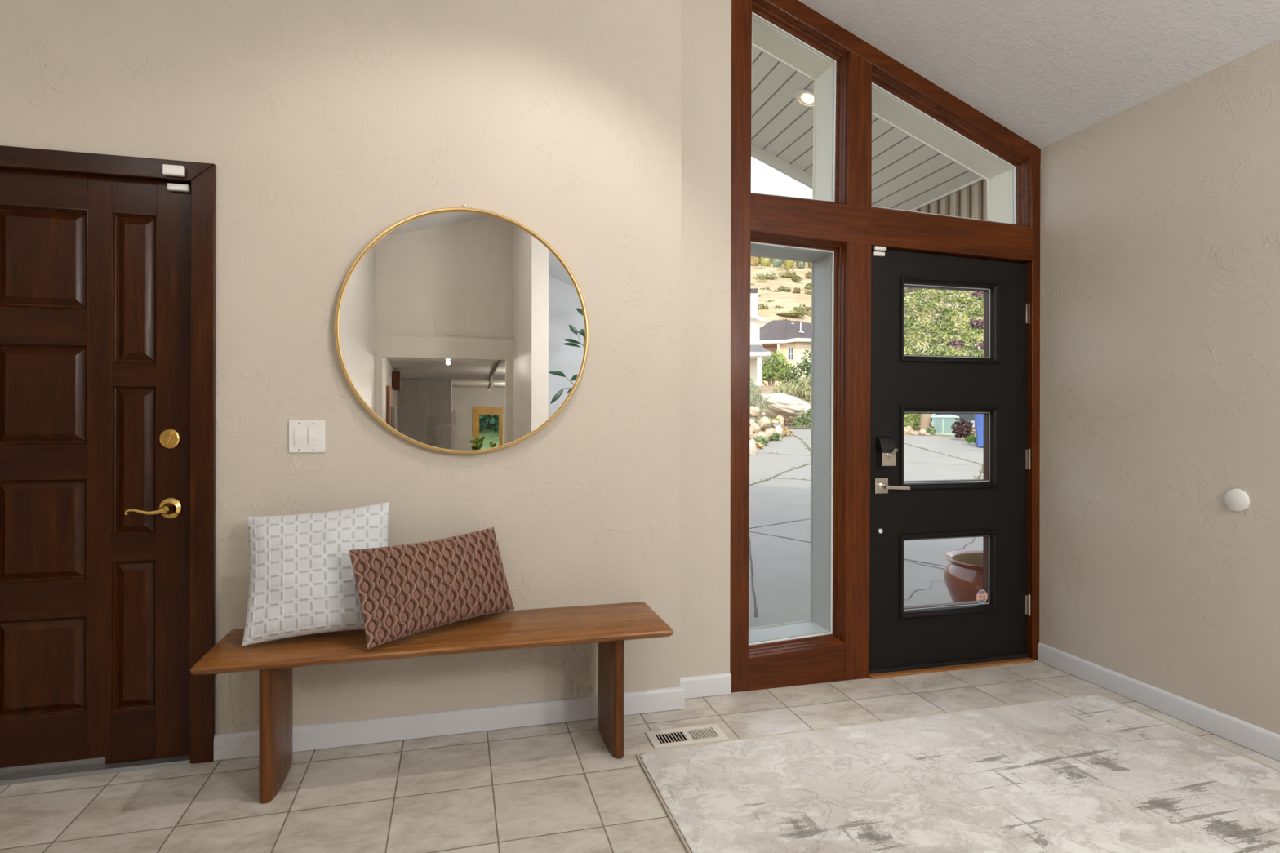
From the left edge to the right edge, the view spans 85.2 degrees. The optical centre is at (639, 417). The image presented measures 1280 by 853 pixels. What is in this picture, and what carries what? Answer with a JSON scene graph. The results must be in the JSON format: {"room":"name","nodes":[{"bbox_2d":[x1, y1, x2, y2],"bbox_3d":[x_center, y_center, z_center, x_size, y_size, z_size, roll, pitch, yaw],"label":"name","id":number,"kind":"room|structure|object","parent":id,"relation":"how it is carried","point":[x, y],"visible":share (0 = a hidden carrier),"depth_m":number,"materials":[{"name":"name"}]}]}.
{"room":"entryway","nodes":[
{"label":"entryway","id":0,"kind":"room"},
{"bbox_2d":[0,0,681,733],"bbox_3d":[-1.600,-1.238,2.591,3.630,4.950,0.170,0,0,-15],"label":"wall","id":1,"kind":"structure","parent":0,"point":[326,126],"depth_m":2.69,"materials":[{"name":"beige paint"}]},
{"bbox_2d":[0,168,191,776],"bbox_3d":[-2.064,0.192,2.390,0.925,2.079,0.107,0,0,-15],"label":"door","id":2,"kind":"structure","parent":1,"relation":"in","point":[95,272],"depth_m":2.44,"materials":[{"name":"brown wood"}]},
{"bbox_2d":[166,182,190,192],"bbox_3d":[-1.655,-0.826,2.500,0.070,0.024,0.022,0,0,-15],"label":"magnet","id":3,"kind":"object","parent":2,"relation":"attached to","point":[171,187],"visible":1,"depth_m":2.49,"materials":[{"name":"white plastic"}]},
{"bbox_2d":[0,755,192,786],"bbox_3d":[-2.082,1.227,2.449,0.955,0.016,0.180,0,0,-15],"label":"door sill","id":4,"kind":"structure","parent":1,"relation":"attached to","point":[111,768],"depth_m":2.42,"materials":[{"name":"grey"}]},
{"bbox_2d":[0,145,216,764],"bbox_3d":[-2.082,0.160,2.449,1.092,2.151,0.178,0,0,-15],"label":"door frame","id":5,"kind":"structure","parent":1,"relation":"attached to","point":[202,176],"depth_m":2.49,"materials":[{"name":"brown wood"}]},
{"bbox_2d":[162,164,185,177],"bbox_3d":[-1.647,-0.874,2.461,0.067,0.036,0.021,0,0,-15],"label":"sensor","id":6,"kind":"object","parent":1,"relation":"attached to","point":[167,170],"visible":1,"depth_m":2.45,"materials":[{"name":"white plastic"}]},
{"bbox_2d":[288,420,325,453],"bbox_3d":[-1.240,0.070,2.593,0.125,0.120,0.012,0,0,-15],"label":"light switch","id":7,"kind":"object","parent":1,"relation":"attached to","point":[304,436],"visible":1,"depth_m":2.59,"materials":[{"name":"white plastic"}]},
{"bbox_2d":[213,686,684,760],"bbox_3d":[-0.674,1.192,2.742,1.784,0.090,0.015,0,0,-15],"label":"baseboard","id":8,"kind":"structure","parent":1,"relation":"attached to","point":[231,745],"depth_m":2.71,"materials":[{"name":"white paint"}]},
{"bbox_2d":[333,207,589,454],"bbox_3d":[-0.677,-0.339,2.731,0.963,0.963,0.034,0,0,-15],"label":"round mirror","id":9,"kind":"object","parent":1,"relation":"attached to","point":[460,331],"visible":1,"depth_m":2.72,"materials":[{"name":"gold metal"}]},
{"bbox_2d":[0,660,1279,852],"bbox_3d":[0.381,1.301,-0.765,5.750,0.120,7.625,0,0,-15],"label":"floor","id":10,"kind":"structure","parent":0,"point":[553,788],"depth_m":2.32,"materials":[{"name":"beige tile"}]},
{"bbox_2d":[189,601,673,804],"bbox_3d":[-0.677,1.001,2.515,1.547,0.474,0.404,0,0,-15],"label":"wooden bench","id":11,"kind":"object","parent":10,"relation":"on","point":[609,625],"visible":0.98,"depth_m":2.41,"materials":[{"name":"brown wood"}]},
{"bbox_2d":[242,502,389,646],"bbox_3d":[-1.118,0.531,2.443,0.497,0.439,0.219,0,0,-19],"label":"cushion","id":12,"kind":"object","parent":11,"relation":"on","point":[302,580],"visible":0.84,"depth_m":2.37,"materials":[{"name":"fabric"}]},
{"bbox_2d":[348,527,514,648],"bbox_3d":[-0.713,0.590,2.511,0.134,0.324,0.626,0,0,43],"label":"cushion","id":13,"kind":"object","parent":11,"relation":"on","point":[404,590],"visible":1,"depth_m":2.44,"materials":[{"name":"fabric"}]},
{"bbox_2d":[645,724,728,749],"bbox_3d":[0.181,1.237,2.708,0.296,0.006,0.134,0,0,-15],"label":"floor vent","id":14,"kind":"object","parent":10,"relation":"in","point":[705,733],"visible":1,"depth_m":2.71,"materials":[{"name":"beige metal"}]},
{"bbox_2d":[869,657,1034,679],"bbox_3d":[1.537,1.238,3.499,0.944,0.011,0.145,0,0,-15],"label":"threshold","id":15,"kind":"object","parent":10,"relation":"on","point":[928,670],"visible":0.45,"depth_m":3.43,"materials":[{"name":"brown wood"}]},
{"bbox_2d":[636,694,1279,852],"bbox_3d":[1.416,1.238,1.351,2.154,0.010,3.094,0,0,-15],"label":"area rug","id":16,"kind":"object","parent":10,"relation":"on","point":[1090,773],"visible":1,"depth_m":2.32,"materials":[{"name":"grey fabric"}]},
{"bbox_2d":[680,0,731,677],"bbox_3d":[0.260,-0.506,3.178,0.269,3.493,0.150,0,0,-15],"label":"wall","id":17,"kind":"structure","parent":0,"point":[706,24],"depth_m":3.11,"materials":[{"name":"beige paint"}]},
{"bbox_2d":[680,672,731,698],"bbox_3d":[0.285,1.194,3.100,0.253,0.090,0.015,0,0,-15],"label":"baseboard","id":18,"kind":"structure","parent":17,"relation":"attached to","point":[695,686],"depth_m":3.10,"materials":[{"name":"white paint"}]},
{"bbox_2d":[729,0,1040,693],"bbox_3d":[1.213,-0.419,3.484,1.731,3.324,0.256,0,0,-15],"label":"door frame","id":19,"kind":"structure","parent":17,"relation":"in","point":[825,626],"depth_m":3.31,"materials":[{"name":"brown wood"}]},
{"bbox_2d":[751,0,848,204],"bbox_3d":[0.713,-1.483,3.352,0.607,1.046,0.253,0,0,-15],"label":"window","id":20,"kind":"structure","parent":19,"relation":"attached to","point":[775,33],"depth_m":3.35,"materials":[{"name":"white wood"}]},
{"bbox_2d":[874,245,885,250],"bbox_3d":[1.153,-0.814,3.347,0.060,0.019,0.014,0,0,-15],"label":"magnet","id":21,"kind":"object","parent":19,"relation":"attached to","point":[876,247],"visible":1,"depth_m":3.34,"materials":[{"name":"white plastic"}]},
{"bbox_2d":[869,248,1030,674],"bbox_3d":[1.553,0.206,3.466,0.948,2.050,0.136,0,0,-15],"label":"door","id":22,"kind":"structure","parent":19,"relation":"attached to","point":[993,508],"depth_m":3.48,"materials":[{"name":"black paint"}]},
{"bbox_2d":[872,251,884,256],"bbox_3d":[1.152,-0.790,3.359,0.061,0.021,0.016,0,0,-15],"label":"sensor","id":23,"kind":"object","parent":22,"relation":"attached to","point":[874,253],"visible":1,"depth_m":3.35,"materials":[{"name":"white plastic"}]},
{"bbox_2d":[976,590,987,604],"bbox_3d":[1.740,0.912,3.545,0.065,0.070,0.003,0,0,-15],"label":"sticker","id":24,"kind":"object","parent":22,"relation":"attached to","point":[981,597],"visible":1,"depth_m":3.54,"materials":[{"name":"blue"}]},
{"bbox_2d":[871,64,1031,226],"bbox_3d":[1.519,-1.343,3.566,1.037,0.838,0.253,0,0,-15],"label":"window","id":25,"kind":"structure","parent":19,"relation":"attached to","point":[1007,172],"depth_m":3.58,"materials":[{"name":"white"}]},
{"bbox_2d":[798,0,1279,148],"bbox_3d":[0.331,-2.558,-0.778,5.870,2.468,7.630,0,0,-15],"label":"ceiling","id":26,"kind":"structure","parent":0,"point":[1047,72],"depth_m":2.98,"materials":[{"name":"white paint"}]},
{"bbox_2d":[1039,39,1279,734],"bbox_3d":[3.096,-0.083,-0.069,0.150,2.700,7.580,0,0,-15],"label":"wall","id":27,"kind":"structure","parent":0,"point":[1160,215],"depth_m":2.92,"materials":[{"name":"beige paint"}]},
{"bbox_2d":[1037,642,1279,761],"bbox_3d":[2.739,1.199,0.947,0.015,0.090,5.425,0,0,-15],"label":"baseboard","id":28,"kind":"structure","parent":27,"relation":"attached to","point":[1259,740],"depth_m":2.91,"materials":[{"name":"white paint"}]},
{"bbox_2d":[1224,488,1249,511],"bbox_3d":[2.284,0.315,2.670,0.014,0.086,0.086,0,0,-15],"label":"bumper cover","id":29,"kind":"object","parent":27,"relation":"attached to","point":[1236,500],"visible":1,"depth_m":2.66,"materials":[{"name":"white plastic"}]},
{"label":"outside","id":30,"kind":"structure","parent":0,"visible":0},
{"bbox_2d":[751,45,980,210],"bbox_3d":[0.284,-2.109,3.920,3.550,1.470,1.235,0,0,-15],"label":"soffit","id":31,"kind":"structure","parent":30,"point":[907,174],"depth_m":4.22,"materials":[{"name":"white wood"}]},
{"bbox_2d":[751,142,813,188],"bbox_3d":[0.146,-2.157,4.538,3.600,1.715,0.100,0,0,-15],"label":"fascia","id":32,"kind":"object","parent":31,"relation":"attached to","point":[757,153],"depth_m":4.72,"materials":[{"name":"white wood"}]},
{"bbox_2d":[794,88,813,107],"bbox_3d":[0.954,-1.814,3.961,0.146,0.065,0.156,0,0,-15],"label":"recessed light","id":33,"kind":"object","parent":31,"relation":"attached to","point":[804,97],"visible":0.81,"depth_m":3.96,"materials":[{"name":"white plastic"}]},
{"bbox_2d":[904,177,986,293],"bbox_3d":[1.946,-1.148,4.405,0.085,0.545,1.140,0,0,-15],"label":"wall","id":34,"kind":"structure","parent":31,"relation":"attached to","point":[969,200],"depth_m":4.24,"materials":[{"name":"beige"}]},
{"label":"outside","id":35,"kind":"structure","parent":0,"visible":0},
{"bbox_2d":[748,426,983,627],"bbox_3d":[8.922,0.907,15.117,23.000,1.246,18.270,0,0,-15],"label":"driveway","id":36,"kind":"structure","parent":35,"point":[780,576],"depth_m":7.13,"materials":[{"name":"grey concrete"}]},
{"bbox_2d":[943,550,982,602],"bbox_3d":[2.202,1.106,4.309,0.596,0.466,0.596,0,0,-15],"label":"glazed pot","id":37,"kind":"object","parent":36,"relation":"on","point":[963,575],"visible":0.32,"depth_m":4.24,"materials":[{"name":"ceramic"}]},
{"bbox_2d":[964,434,975,444],"bbox_3d":[8.363,0.536,17.607,0.295,0.264,0.287,0,0,-15],"label":"clump","id":38,"kind":"object","parent":36,"relation":"on","point":[971,438],"visible":0.97,"depth_m":17.56,"materials":[{"name":"green plant"}]},
{"bbox_2d":[973,413,983,447],"bbox_3d":[8.428,0.177,16.891,0.673,1.075,0.705,0,0,21],"label":"recycling bin","id":39,"kind":"object","parent":36,"relation":"on","point":[979,418],"visible":0.27,"depth_m":16.72,"materials":[{"name":"blue plastic"}]},
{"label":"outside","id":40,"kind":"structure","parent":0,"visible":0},
{"bbox_2d":[904,288,983,418],"bbox_3d":[29.438,-5.606,46.000,37.216,14.264,26.000,0,0,0],"label":"embankment","id":41,"kind":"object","parent":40,"point":[931,296],"visible":0.06,"depth_m":48.77,"materials":[{"name":"green plant"}]},
{"bbox_2d":[904,288,983,422],"bbox_3d":[22.525,-5.510,47.427,16.354,12.259,32.641,0,0,34],"label":"foliage","id":42,"kind":"object","parent":41,"relation":"on","point":[944,349],"visible":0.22,"depth_m":47.20,"materials":[{"name":"plant"}]},
{"bbox_2d":[947,338,964,347],"bbox_3d":[19.897,-4.547,43.837,1.136,0.813,1.109,0,0,-15],"label":"shrub","id":43,"kind":"object","parent":41,"relation":"on","point":[956,343],"visible":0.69,"depth_m":43.51,"materials":[{"name":"purple plant"}]},
{"bbox_2d":[968,319,983,328],"bbox_3d":[22.812,-6.243,47.127,1.181,0.901,1.138,0,0,-15],"label":"shrub","id":44,"kind":"object","parent":41,"relation":"on","point":[980,323],"visible":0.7,"depth_m":46.77,"materials":[{"name":"purple plant"}]},
{"bbox_2d":[970,291,983,299],"bbox_3d":[25.933,-9.314,53.258,1.301,0.997,1.360,0,0,-15],"label":"shrub","id":45,"kind":"object","parent":41,"relation":"on","point":[980,294],"visible":0.49,"depth_m":52.92,"materials":[{"name":"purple plant"}]},
{"bbox_2d":[975,342,983,350],"bbox_3d":[21.350,-4.284,42.946,1.285,0.959,1.280,0,0,-15],"label":"shrub","id":46,"kind":"object","parent":41,"relation":"on","point":[981,345],"visible":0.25,"depth_m":42.87,"materials":[{"name":"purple plant"}]},
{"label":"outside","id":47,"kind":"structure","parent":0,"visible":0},
{"bbox_2d":[749,385,975,441],"bbox_3d":[7.154,0.453,39.348,46.000,3.642,66.000,0,0,-15],"label":"ground","id":48,"kind":"structure","parent":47,"point":[766,389],"depth_m":24.38,"materials":[{"name":"soil"}]},
{"bbox_2d":[749,427,754,439],"bbox_3d":[2.519,0.370,16.002,0.180,0.270,0.200,0,0,39],"label":"rock","id":49,"kind":"object","parent":48,"relation":"on","point":[751,433],"visible":0.55,"depth_m":15.94,"materials":[{"name":"beige stone"}]},
{"bbox_2d":[749,418,755,426],"bbox_3d":[2.783,0.128,17.494,0.214,0.197,0.213,0,0,-15],"label":"rock","id":50,"kind":"object","parent":48,"relation":"on","point":[751,421],"visible":0.48,"depth_m":17.41,"materials":[{"name":"beige stone"}]},
{"bbox_2d":[749,439,756,457],"bbox_3d":[2.270,0.647,14.298,0.240,0.440,0.239,0,0,41],"label":"rock","id":51,"kind":"object","parent":48,"relation":"on","point":[753,449],"visible":0.49,"depth_m":14.21,"materials":[{"name":"beige stone"}]},
{"bbox_2d":[749,405,759,417],"bbox_3d":[3.186,-0.167,19.512,0.341,0.330,0.331,0,0,-15],"label":"rock","id":52,"kind":"object","parent":48,"relation":"on","point":[754,411],"visible":0.79,"depth_m":19.38,"materials":[{"name":"beige stone"}]},
{"bbox_2d":[749,422,760,433],"bbox_3d":[2.835,0.257,17.208,0.262,0.272,0.244,0,0,-15],"label":"rock","id":53,"kind":"object","parent":48,"relation":"on","point":[756,428],"visible":0.81,"depth_m":17.12,"materials":[{"name":"beige stone"}]},
{"bbox_2d":[755,440,764,448],"bbox_3d":[2.577,0.642,15.605,0.420,0.297,0.393,0,0,-15],"label":"plant","id":54,"kind":"object","parent":48,"relation":"on","point":[758,445],"visible":0.42,"depth_m":15.51,"materials":[{"name":"yellow plant"}]},
{"bbox_2d":[750,377,770,413],"bbox_3d":[3.558,-0.735,21.501,0.957,1.216,0.802,0,0,-15],"label":"shrub","id":55,"kind":"object","parent":48,"relation":"on","point":[760,397],"visible":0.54,"depth_m":21.40,"materials":[{"name":"green plant"}]},
{"bbox_2d":[752,435,768,445],"bbox_3d":[2.822,0.555,16.391,0.413,0.286,0.370,0,0,-15],"label":"plant","id":56,"kind":"object","parent":48,"relation":"on","point":[763,440],"visible":0.78,"depth_m":16.29,"materials":[{"name":"green plant"}]},
{"bbox_2d":[750,288,771,386],"bbox_3d":[3.155,-3.653,32.065,5.540,5.800,6.560,0,0,10],"label":"house","id":57,"kind":"structure","parent":48,"relation":"on","point":[758,353],"depth_m":30.00,"materials":[{"name":"beige"}]},
{"bbox_2d":[753,431,768,438],"bbox_3d":[2.921,0.500,17.006,0.390,0.321,0.432,0,0,34],"label":"rock","id":58,"kind":"object","parent":48,"relation":"on","point":[759,433],"visible":0.39,"depth_m":16.89,"materials":[{"name":"beige stone"}]},
{"bbox_2d":[757,416,771,431],"bbox_3d":[3.409,0.160,19.000,0.406,0.387,0.384,0,0,-39],"label":"rock","id":59,"kind":"object","parent":48,"relation":"on","point":[764,423],"visible":0.94,"depth_m":18.87,"materials":[{"name":"beige stone"}]},
{"bbox_2d":[754,417,774,426],"bbox_3d":[3.407,0.144,19.390,0.671,0.360,0.605,0,0,-15],"label":"plant","id":60,"kind":"object","parent":48,"relation":"on","point":[757,420],"visible":0.11,"depth_m":19.33,"materials":[{"name":"green plant"}]},
{"bbox_2d":[764,427,777,441],"bbox_3d":[3.352,0.444,17.898,0.349,0.363,0.323,0,0,1],"label":"rock","id":61,"kind":"object","parent":48,"relation":"on","point":[768,431],"visible":0.52,"depth_m":17.77,"materials":[{"name":"beige stone"}]},
{"bbox_2d":[771,420,778,427],"bbox_3d":[3.761,0.173,19.506,0.263,0.211,0.262,0,0,28],"label":"rock","id":62,"kind":"object","parent":48,"relation":"on","point":[776,423],"visible":0.68,"depth_m":19.41,"materials":[{"name":"beige stone"}]},
{"bbox_2d":[768,432,783,440],"bbox_3d":[3.447,0.483,17.793,0.399,0.253,0.369,0,0,-15],"label":"plant","id":63,"kind":"object","parent":48,"relation":"on","point":[774,437],"visible":0.99,"depth_m":17.70,"materials":[{"name":"green plant"}]},
{"bbox_2d":[762,350,791,386],"bbox_3d":[6.171,-2.180,32.875,2.277,2.054,1.356,0,0,-28],"label":"tree","id":64,"kind":"object","parent":48,"relation":"on","point":[768,370],"visible":0.75,"depth_m":32.78,"materials":[{"name":"green plant"}]},
{"bbox_2d":[774,425,782,435],"bbox_3d":[3.714,0.390,18.692,0.221,0.409,0.236,0,0,28],"label":"rock","id":65,"kind":"object","parent":48,"relation":"on","point":[778,428],"visible":0.58,"depth_m":18.62,"materials":[{"name":"beige stone"}]},
{"bbox_2d":[774,414,784,428],"bbox_3d":[3.955,0.151,19.788,0.281,0.462,0.270,0,0,-15],"label":"rock","id":66,"kind":"object","parent":48,"relation":"on","point":[782,421],"visible":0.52,"depth_m":19.71,"materials":[{"name":"beige stone"}]},
{"bbox_2d":[754,392,811,417],"bbox_3d":[4.911,-0.421,23.453,2.138,0.859,1.126,0,0,14],"label":"boulder","id":67,"kind":"object","parent":48,"relation":"on","point":[780,403],"visible":0.76,"depth_m":23.07,"materials":[{"name":"beige stone"}]},
{"bbox_2d":[759,320,811,386],"bbox_3d":[10.678,-3.712,47.837,7.650,5.950,8.652,0,0,-15],"label":"house","id":68,"kind":"structure","parent":48,"relation":"on","point":[791,339],"depth_m":44.81,"materials":[{"name":"beige paint"}]},
{"bbox_2d":[782,426,792,436],"bbox_3d":[3.975,0.407,19.298,0.481,0.317,0.467,0,0,19],"label":"plant","id":69,"kind":"object","parent":48,"relation":"on","point":[786,432],"visible":0.64,"depth_m":19.19,"materials":[{"name":"plant"}]},
{"bbox_2d":[783,416,795,426],"bbox_3d":[4.786,0.130,22.397,0.450,0.369,0.502,0,0,-15],"label":"plant","id":70,"kind":"object","parent":48,"relation":"on","point":[785,420],"visible":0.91,"depth_m":22.32,"materials":[{"name":"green plant"}]},
{"bbox_2d":[773,376,811,397],"bbox_3d":[5.620,-1.091,25.506,1.444,0.868,0.894,0,0,-15],"label":"shrub","id":71,"kind":"object","parent":48,"relation":"on","point":[792,389],"visible":0.77,"depth_m":25.41,"materials":[{"name":"green plant"}]},
{"bbox_2d":[777,348,811,385],"bbox_3d":[7.142,-2.168,30.015,2.327,2.268,1.292,0,0,-7],"label":"tree","id":72,"kind":"object","parent":48,"relation":"on","point":[808,369],"visible":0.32,"depth_m":29.85,"materials":[{"name":"green plant"}]},
{"bbox_2d":[791,408,811,428],"bbox_3d":[5.382,-0.007,22.311,1.172,0.689,0.636,0,0,-15],"label":"flowering shrub","id":73,"kind":"object","parent":48,"relation":"on","point":[799,418],"visible":0.6,"depth_m":22.21,"materials":[{"name":"green plant"}]},
{"bbox_2d":[803,373,811,401],"bbox_3d":[6.302,-1.179,25.040,0.880,1.406,0.655,0,0,-15],"label":"shrub","id":74,"kind":"object","parent":48,"relation":"on","point":[806,385],"visible":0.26,"depth_m":24.96,"materials":[{"name":"green plant"}]},
{"bbox_2d":[904,426,913,433],"bbox_3d":[8.086,0.403,21.014,0.317,0.318,0.314,0,0,-15],"label":"rock","id":75,"kind":"object","parent":48,"relation":"on","point":[908,429],"visible":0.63,"depth_m":20.89,"materials":[{"name":"beige stone"}]},
{"bbox_2d":[904,413,920,430],"bbox_3d":[8.444,0.141,22.391,1.653,0.868,0.911,0,0,-15],"label":"bush","id":76,"kind":"object","parent":48,"relation":"on","point":[910,417],"visible":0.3,"depth_m":22.29,"materials":[{"name":"green plant"}]},
{"bbox_2d":[919,429,926,435],"bbox_3d":[8.325,0.426,20.503,0.194,0.184,0.182,0,0,-15],"label":"rock","id":77,"kind":"object","parent":48,"relation":"on","point":[922,432],"visible":0.99,"depth_m":20.44,"materials":[{"name":"beige stone"}]},
{"bbox_2d":[919,413,931,431],"bbox_3d":[8.736,-0.549,21.302,0.700,2.115,0.697,0,0,-2],"label":"street tree","id":78,"kind":"object","parent":48,"relation":"on","point":[926,419],"visible":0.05,"depth_m":21.18,"materials":[{"name":"brown plant"}]},
{"bbox_2d":[925,425,935,435],"bbox_3d":[8.593,0.388,20.593,0.279,0.324,0.254,0,0,13],"label":"bush","id":79,"kind":"object","parent":48,"relation":"on","point":[930,428],"visible":0.95,"depth_m":20.54,"materials":[{"name":"green plant"}]},
{"bbox_2d":[931,414,959,435],"bbox_3d":[9.122,0.235,20.804,0.770,0.660,0.560,0,0,23],"label":"utility box","id":80,"kind":"object","parent":48,"relation":"on","point":[942,424],"visible":0.66,"depth_m":20.60,"materials":[{"name":"teal metal"}]},
{"bbox_2d":[917,413,974,426],"bbox_3d":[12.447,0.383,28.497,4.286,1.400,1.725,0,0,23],"label":"house","id":81,"kind":"structure","parent":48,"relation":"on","point":[969,416],"depth_m":27.42,"materials":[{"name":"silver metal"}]},
{"bbox_2d":[951,417,975,438],"bbox_3d":[8.762,0.297,18.914,0.705,0.646,0.476,0,0,-15],"label":"bush","id":82,"kind":"object","parent":48,"relation":"on","point":[960,428],"visible":1,"depth_m":18.82,"materials":[{"name":"purple plant"}]},
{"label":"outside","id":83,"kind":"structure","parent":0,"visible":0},
{"bbox_2d":[750,261,811,327],"bbox_3d":[96.991,-36.763,197.482,258.571,77.617,234.617,0,0,-15],"label":"hillside","id":84,"kind":"structure","parent":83,"point":[788,300],"depth_m":126.78,"materials":[{"name":"beige soil"}]},
{"bbox_2d":[750,256,759,266],"bbox_3d":[29.094,-40.190,177.990,2.845,4.426,2.824,0,0,-15],"label":"tree","id":85,"kind":"object","parent":84,"relation":"on","point":[754,260],"visible":0.69,"depth_m":177.14,"materials":[{"name":"plant"}]},
{"bbox_2d":[755,279,768,282],"bbox_3d":[25.255,-28.439,147.364,4.125,1.747,4.080,0,0,-15],"label":"shrub","id":86,"kind":"object","parent":84,"relation":"on","point":[757,281],"visible":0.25,"depth_m":146.46,"materials":[{"name":"green plant"}]},
{"bbox_2d":[757,303,768,310],"bbox_3d":[19.527,-17.066,112.130,2.406,2.850,2.068,0,0,-15],"label":"shrub","id":87,"kind":"object","parent":84,"relation":"on","point":[762,308],"visible":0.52,"depth_m":111.71,"materials":[{"name":"green plant"}]},
{"bbox_2d":[760,257,770,266],"bbox_3d":[32.131,-39.727,178.028,2.807,4.452,2.870,0,0,-15],"label":"tree","id":88,"kind":"object","parent":84,"relation":"on","point":[765,262],"visible":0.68,"depth_m":177.10,"materials":[{"name":"yellow plant"}]},
{"bbox_2d":[753,271,778,279],"bbox_3d":[28.169,-31.614,156.623,6.205,2.241,5.730,0,0,-15],"label":"shrub","id":89,"kind":"object","parent":84,"relation":"on","point":[762,277],"visible":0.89,"depth_m":155.53,"materials":[{"name":"green plant"}]},
{"bbox_2d":[771,258,782,267],"bbox_3d":[35.132,-39.692,178.013,2.819,4.572,2.834,0,0,-15],"label":"tree","id":90,"kind":"object","parent":84,"relation":"on","point":[777,263],"visible":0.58,"depth_m":177.10,"materials":[{"name":"green plant"}]},
{"bbox_2d":[777,285,791,292],"bbox_3d":[28.350,-25.277,137.559,3.165,1.395,3.145,0,0,-15],"label":"shrub","id":91,"kind":"object","parent":84,"relation":"on","point":[783,288],"visible":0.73,"depth_m":136.59,"materials":[{"name":"green plant"}]},
{"bbox_2d":[777,265,792,271],"bbox_3d":[34.879,-35.994,171.074,4.755,2.499,4.853,0,0,-15],"label":"shrub","id":92,"kind":"object","parent":84,"relation":"on","point":[781,268],"visible":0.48,"depth_m":169.57,"materials":[{"name":"plant"}]},
{"bbox_2d":[777,270,796,277],"bbox_3d":[34.445,-33.251,161.633,4.335,2.049,4.179,0,0,-15],"label":"shrub","id":93,"kind":"object","parent":84,"relation":"on","point":[788,274],"visible":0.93,"depth_m":160.78,"materials":[{"name":"green plant"}]},
{"bbox_2d":[783,259,794,268],"bbox_3d":[38.031,-40.063,177.997,2.771,4.308,2.825,0,0,-15],"label":"tree","id":94,"kind":"object","parent":84,"relation":"on","point":[788,264],"visible":0.53,"depth_m":177.19,"materials":[{"name":"plant"}]},
{"bbox_2d":[776,309,809,316],"bbox_3d":[23.787,-16.334,109.266,5.332,1.213,5.205,0,0,-15],"label":"shrub","id":95,"kind":"object","parent":84,"relation":"on","point":[797,313],"visible":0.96,"depth_m":108.26,"materials":[{"name":"plant"}]},
{"bbox_2d":[792,287,800,293],"bbox_3d":[30.486,-24.747,135.632,2.025,1.207,2.026,0,0,-15],"label":"shrub","id":96,"kind":"object","parent":84,"relation":"on","point":[795,290],"visible":0.95,"depth_m":135.19,"materials":[{"name":"green plant"}]},
{"bbox_2d":[791,275,803,281],"bbox_3d":[34.957,-30.945,154.934,2.986,1.319,2.449,0,0,-15],"label":"shrub","id":97,"kind":"object","parent":84,"relation":"on","point":[795,278],"visible":1,"depth_m":154.28,"materials":[{"name":"green plant"}]},
{"bbox_2d":[791,304,806,312],"bbox_3d":[25.795,-17.357,112.731,2.597,1.942,2.846,0,0,-15],"label":"shrub","id":98,"kind":"object","parent":84,"relation":"on","point":[799,308],"visible":0.35,"depth_m":112.08,"materials":[{"name":"green plant"}]},
{"bbox_2d":[795,261,804,268],"bbox_3d":[41.017,-39.965,177.969,2.934,4.402,2.770,0,0,-15],"label":"tree","id":99,"kind":"object","parent":84,"relation":"on","point":[800,264],"visible":0.48,"depth_m":177.27,"materials":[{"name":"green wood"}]},
{"bbox_2d":[804,283,811,289],"bbox_3d":[34.470,-26.754,141.691,2.034,1.429,2.359,0,0,-15],"label":"shrub","id":100,"kind":"object","parent":84,"relation":"on","point":[808,286],"visible":0.67,"depth_m":141.34,"materials":[{"name":"green plant"}]},
{"bbox_2d":[804,306,811,316],"bbox_3d":[27.306,-16.846,111.022,1.923,1.828,2.017,0,0,-15],"label":"shrub","id":101,"kind":"object","parent":84,"relation":"on","point":[809,308],"visible":0.27,"depth_m":110.89,"materials":[{"name":"green plant"}]},
{"bbox_2d":[804,271,811,278],"bbox_3d":[39.614,-33.183,161.905,2.541,1.738,2.400,0,0,-15],"label":"shrub","id":102,"kind":"object","parent":84,"relation":"on","point":[808,274],"visible":0.73,"depth_m":161.37,"materials":[{"name":"green plant"}]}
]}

